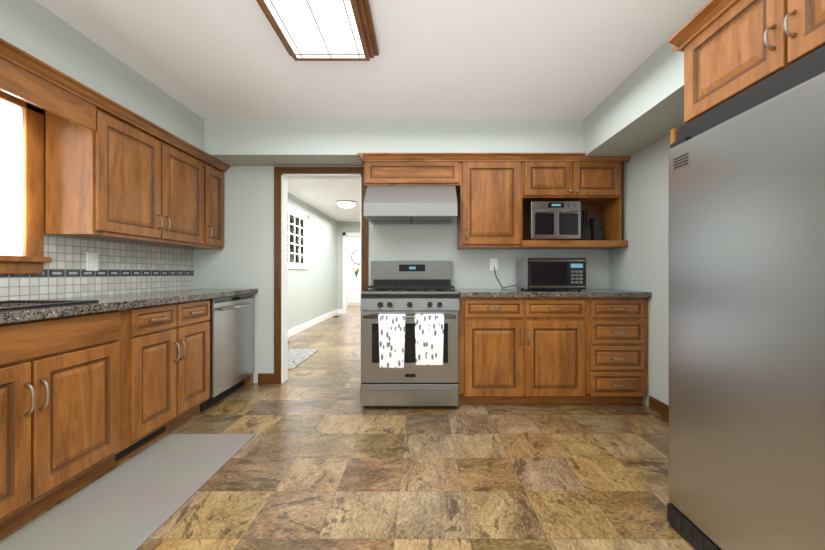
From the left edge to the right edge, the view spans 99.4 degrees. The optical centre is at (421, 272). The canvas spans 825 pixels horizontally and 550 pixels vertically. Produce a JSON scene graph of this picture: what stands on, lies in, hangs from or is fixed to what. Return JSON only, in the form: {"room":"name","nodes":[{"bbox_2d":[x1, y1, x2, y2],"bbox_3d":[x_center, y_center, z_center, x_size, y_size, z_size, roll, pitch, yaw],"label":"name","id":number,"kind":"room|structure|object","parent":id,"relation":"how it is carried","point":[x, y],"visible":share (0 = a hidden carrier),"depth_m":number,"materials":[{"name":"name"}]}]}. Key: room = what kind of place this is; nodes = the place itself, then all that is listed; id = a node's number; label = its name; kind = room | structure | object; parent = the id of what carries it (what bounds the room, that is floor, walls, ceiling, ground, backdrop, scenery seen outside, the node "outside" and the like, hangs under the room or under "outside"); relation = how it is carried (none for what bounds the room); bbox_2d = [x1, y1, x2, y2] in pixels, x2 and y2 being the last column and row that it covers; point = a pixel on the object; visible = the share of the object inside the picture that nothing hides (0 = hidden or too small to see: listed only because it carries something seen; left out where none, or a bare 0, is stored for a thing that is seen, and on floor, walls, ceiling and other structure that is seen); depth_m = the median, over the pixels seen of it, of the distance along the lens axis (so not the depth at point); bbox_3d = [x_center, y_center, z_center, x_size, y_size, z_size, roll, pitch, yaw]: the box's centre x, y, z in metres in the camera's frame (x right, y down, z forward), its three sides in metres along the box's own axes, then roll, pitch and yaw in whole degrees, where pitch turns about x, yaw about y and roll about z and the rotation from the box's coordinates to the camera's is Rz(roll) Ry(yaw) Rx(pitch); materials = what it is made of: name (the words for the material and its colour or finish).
{"room":"kitchen","nodes":[
{"label":"kitchen","id":0,"kind":"room"},
{"bbox_2d":[0,306,695,549],"bbox_3d":[-0.600,1.090,5.100,5.040,0.060,13.840,0,0,0],"label":"floor","id":1,"kind":"structure","parent":0,"point":[322,459],"depth_m":1.85,"materials":[{"name":"tile"}]},
{"bbox_2d":[0,309,131,536],"bbox_3d":[-1.898,0.627,1.455,0.596,0.867,0.884,0,0,0],"label":"base cabinet","id":2,"kind":"object","parent":1,"relation":"on","point":[93,387],"depth_m":1.55,"materials":[{"name":"brown wood"}]},
{"bbox_2d":[0,289,257,324],"bbox_3d":[-1.886,0.171,1.834,0.621,0.042,3.067,0,0,0],"label":"countertop","id":3,"kind":"structure","parent":2,"relation":"on","point":[11,312],"depth_m":1.78,"materials":[{"name":"grey stone"}]},
{"bbox_2d":[0,434,254,549],"bbox_3d":[-1.373,1.056,1.320,0.565,0.006,1.940,0,0,0],"label":"mat","id":4,"kind":"object","parent":1,"relation":"on","point":[136,502],"visible":1,"depth_m":1.63,"materials":[{"name":"grey fabric"}]},
{"bbox_2d":[132,297,215,454],"bbox_3d":[-1.898,0.627,2.281,0.596,0.867,0.768,0,0,0],"label":"base cabinet","id":5,"kind":"object","parent":1,"relation":"on","point":[171,343],"depth_m":2.22,"materials":[{"name":"brown wood"}]},
{"bbox_2d":[200,294,255,411],"bbox_3d":[-1.849,0.627,2.987,0.603,0.865,0.639,0,0,0],"label":"dishwasher","id":6,"kind":"object","parent":1,"relation":"on","point":[231,343],"visible":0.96,"depth_m":2.91,"materials":[{"name":"silver metal"}]},
{"bbox_2d":[288,349,318,368],"bbox_3d":[-1.735,1.056,4.350,0.630,0.008,1.000,0,0,0],"label":"rug","id":7,"kind":"object","parent":1,"relation":"on","point":[296,357],"visible":0.44,"depth_m":4.46,"materials":[{"name":"white fabric"}]},
{"bbox_2d":[347,268,359,305],"bbox_3d":[-2.170,0.443,11.594,0.540,1.235,0.607,0,0,0],"label":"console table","id":8,"kind":"object","parent":1,"relation":"on","point":[353,293],"visible":0.85,"depth_m":11.32,"materials":[{"name":"white"}]},
{"bbox_2d":[360,261,458,407],"bbox_3d":[-0.093,0.474,2.977,0.763,1.172,0.747,0,0,0],"label":"range","id":9,"kind":"object","parent":1,"relation":"on","point":[409,333],"visible":1,"depth_m":2.69,"materials":[{"name":"silver metal"}]},
{"bbox_2d":[459,297,590,402],"bbox_3d":[0.804,0.627,3.064,1.022,0.867,0.607,0,0,0],"label":"base cabinet","id":10,"kind":"object","parent":1,"relation":"on","point":[553,346],"depth_m":2.76,"materials":[{"name":"brown wood"}]},
{"bbox_2d":[455,289,650,296],"bbox_3d":[1.045,0.171,3.051,1.504,0.042,0.632,0,0,0],"label":"countertop","id":11,"kind":"structure","parent":10,"relation":"on","point":[462,292],"depth_m":2.73,"materials":[{"name":"grey stone"}]},
{"bbox_2d":[494,258,585,290],"bbox_3d":[1.028,0.011,3.140,0.684,0.278,0.446,0,0,0],"label":"microwave","id":12,"kind":"object","parent":11,"relation":"on","point":[551,273],"visible":1,"depth_m":2.92,"materials":[{"name":"grey metal"}]},
{"bbox_2d":[591,297,650,402],"bbox_3d":[1.556,0.627,3.064,0.482,0.867,0.607,0,0,0],"label":"base cabinet","id":13,"kind":"object","parent":1,"relation":"on","point":[619,325],"depth_m":2.76,"materials":[{"name":"brown wood"}]},
{"bbox_2d":[667,45,824,549],"bbox_3d":[1.374,0.226,1.092,0.792,1.668,0.784,0,0,0],"label":"fridge","id":14,"kind":"object","parent":1,"relation":"on","point":[746,319],"visible":0.98,"depth_m":1.11,"materials":[{"name":"silver metal"}]},
{"bbox_2d":[0,0,709,405],"bbox_3d":[-0.600,-0.165,5.100,5.040,2.450,13.840,0,0,0],"label":"wall","id":15,"kind":"structure","parent":0,"point":[638,114],"depth_m":3.04,"materials":[{"name":"grey paint"}]},
{"bbox_2d":[0,92,51,273],"bbox_3d":[-2.208,-0.468,1.340,0.105,0.945,1.400,0,0,0],"label":"window","id":16,"kind":"structure","parent":15,"relation":"in","point":[22,188],"depth_m":1.92,"materials":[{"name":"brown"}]},
{"bbox_2d":[86,252,97,270],"bbox_3d":[-2.193,-0.075,2.330,0.010,0.120,0.080,0,0,0],"label":"electrical outlet plate","id":17,"kind":"object","parent":15,"relation":"attached to","point":[91,261],"depth_m":2.32,"materials":[{"name":"white plastic"}]},
{"bbox_2d":[0,234,193,300],"bbox_3d":[-2.199,-0.035,1.835,0.002,0.389,3.069,0,0,0],"label":"tile backsplash","id":18,"kind":"structure","parent":15,"relation":"attached to","point":[124,267],"depth_m":2.40,"materials":[{"name":"tile"}]},
{"bbox_2d":[36,90,207,248],"bbox_3d":[-2.044,-0.627,2.542,0.307,0.800,1.024,0,0,0],"label":"upper cabinet","id":19,"kind":"object","parent":15,"relation":"attached to","point":[114,171],"depth_m":2.17,"materials":[{"name":"brown wood"}]},
{"bbox_2d":[208,154,227,248],"bbox_3d":[-2.044,-0.627,3.210,0.307,0.800,0.314,0,0,0],"label":"upper cabinet","id":20,"kind":"object","parent":15,"relation":"attached to","point":[216,168],"depth_m":3.21,"materials":[{"name":"brown wood"}]},
{"bbox_2d":[288,205,308,268],"bbox_3d":[-2.220,-0.590,6.140,0.080,1.040,1.220,0,0,0],"label":"window","id":21,"kind":"structure","parent":15,"relation":"in","point":[298,241],"depth_m":6.31,"materials":[{"name":"white"}]},
{"bbox_2d":[288,309,337,337],"bbox_3d":[-2.192,1.000,6.295,0.016,0.120,5.610,0,0,0],"label":"baseboard","id":22,"kind":"structure","parent":15,"relation":"attached to","point":[293,331],"depth_m":6.86,"materials":[{"name":"white wood"}]},
{"bbox_2d":[274,167,367,383],"bbox_3d":[-0.967,0.021,3.428,0.904,2.079,0.154,0,0,0],"label":"door frame","id":23,"kind":"structure","parent":15,"relation":"attached to","point":[282,175],"depth_m":3.33,"materials":[{"name":"brown wood"}]},
{"bbox_2d":[351,249,359,264],"bbox_3d":[-2.150,-0.540,11.892,0.520,0.520,0.016,0,0,0],"label":"bathroom mirror","id":24,"kind":"object","parent":15,"relation":"attached to","point":[355,257],"visible":0.54,"depth_m":11.88,"materials":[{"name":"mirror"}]},
{"bbox_2d":[357,153,630,248],"bbox_3d":[0.622,-0.627,3.179,2.350,0.800,0.375,0,0,0],"label":"upper cabinet","id":25,"kind":"object","parent":15,"relation":"attached to","point":[496,192],"visible":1,"depth_m":3.04,"materials":[{"name":"brown wood"}]},
{"bbox_2d":[364,186,456,223],"bbox_3d":[-0.094,-0.612,3.117,0.768,0.302,0.500,0,0,0],"label":"range hood","id":26,"kind":"object","parent":25,"relation":"attached to","point":[410,204],"visible":1,"depth_m":2.91,"materials":[{"name":"silver metal"}]},
{"bbox_2d":[523,201,580,239],"bbox_3d":[1.183,-0.462,3.187,0.443,0.352,0.286,0,0,0],"label":"toaster oven","id":27,"kind":"object","parent":25,"relation":"in","point":[551,220],"visible":0.81,"depth_m":3.08,"materials":[{"name":"silver metal"}]},
{"bbox_2d":[579,210,603,239],"bbox_3d":[1.555,-0.431,3.250,0.200,0.290,0.140,0,0,0],"label":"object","id":28,"kind":"object","parent":25,"relation":"in","point":[593,231],"visible":0.79,"depth_m":3.20,"materials":[{"name":"black"}]},
{"bbox_2d":[490,258,497,269],"bbox_3d":[0.690,-0.083,3.366,0.076,0.115,0.007,0,0,0],"label":"electrical outlet plate","id":29,"kind":"object","parent":15,"relation":"attached to","point":[493,261],"depth_m":3.37,"materials":[{"name":"white plastic"}]},
{"bbox_2d":[649,396,668,418],"bbox_3d":[1.793,1.012,2.138,0.013,0.095,1.245,0,0,0],"label":"baseboard","id":30,"kind":"structure","parent":15,"relation":"attached to","point":[658,406],"depth_m":2.63,"materials":[{"name":"brown wood"}]},
{"bbox_2d":[35,0,708,221],"bbox_3d":[-0.600,-1.360,5.100,5.040,0.060,13.840,0,0,0],"label":"ceiling","id":31,"kind":"structure","parent":0,"point":[457,59],"depth_m":2.18,"materials":[{"name":"white paint"}]},
{"bbox_2d":[256,0,378,60],"bbox_3d":[-0.525,-1.285,1.445,0.536,0.090,1.306,0,0,0],"label":"ceiling light","id":32,"kind":"object","parent":31,"relation":"attached to","point":[324,30],"visible":1,"depth_m":1.79,"materials":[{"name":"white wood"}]},
{"bbox_2d":[336,200,355,207],"bbox_3d":[-1.420,-1.276,6.560,0.360,0.106,0.360,0,0,0],"label":"hall ceiling light","id":33,"kind":"object","parent":31,"relation":"attached to","point":[345,203],"visible":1,"depth_m":6.45,"materials":[{"name":"white glass"}]}
]}

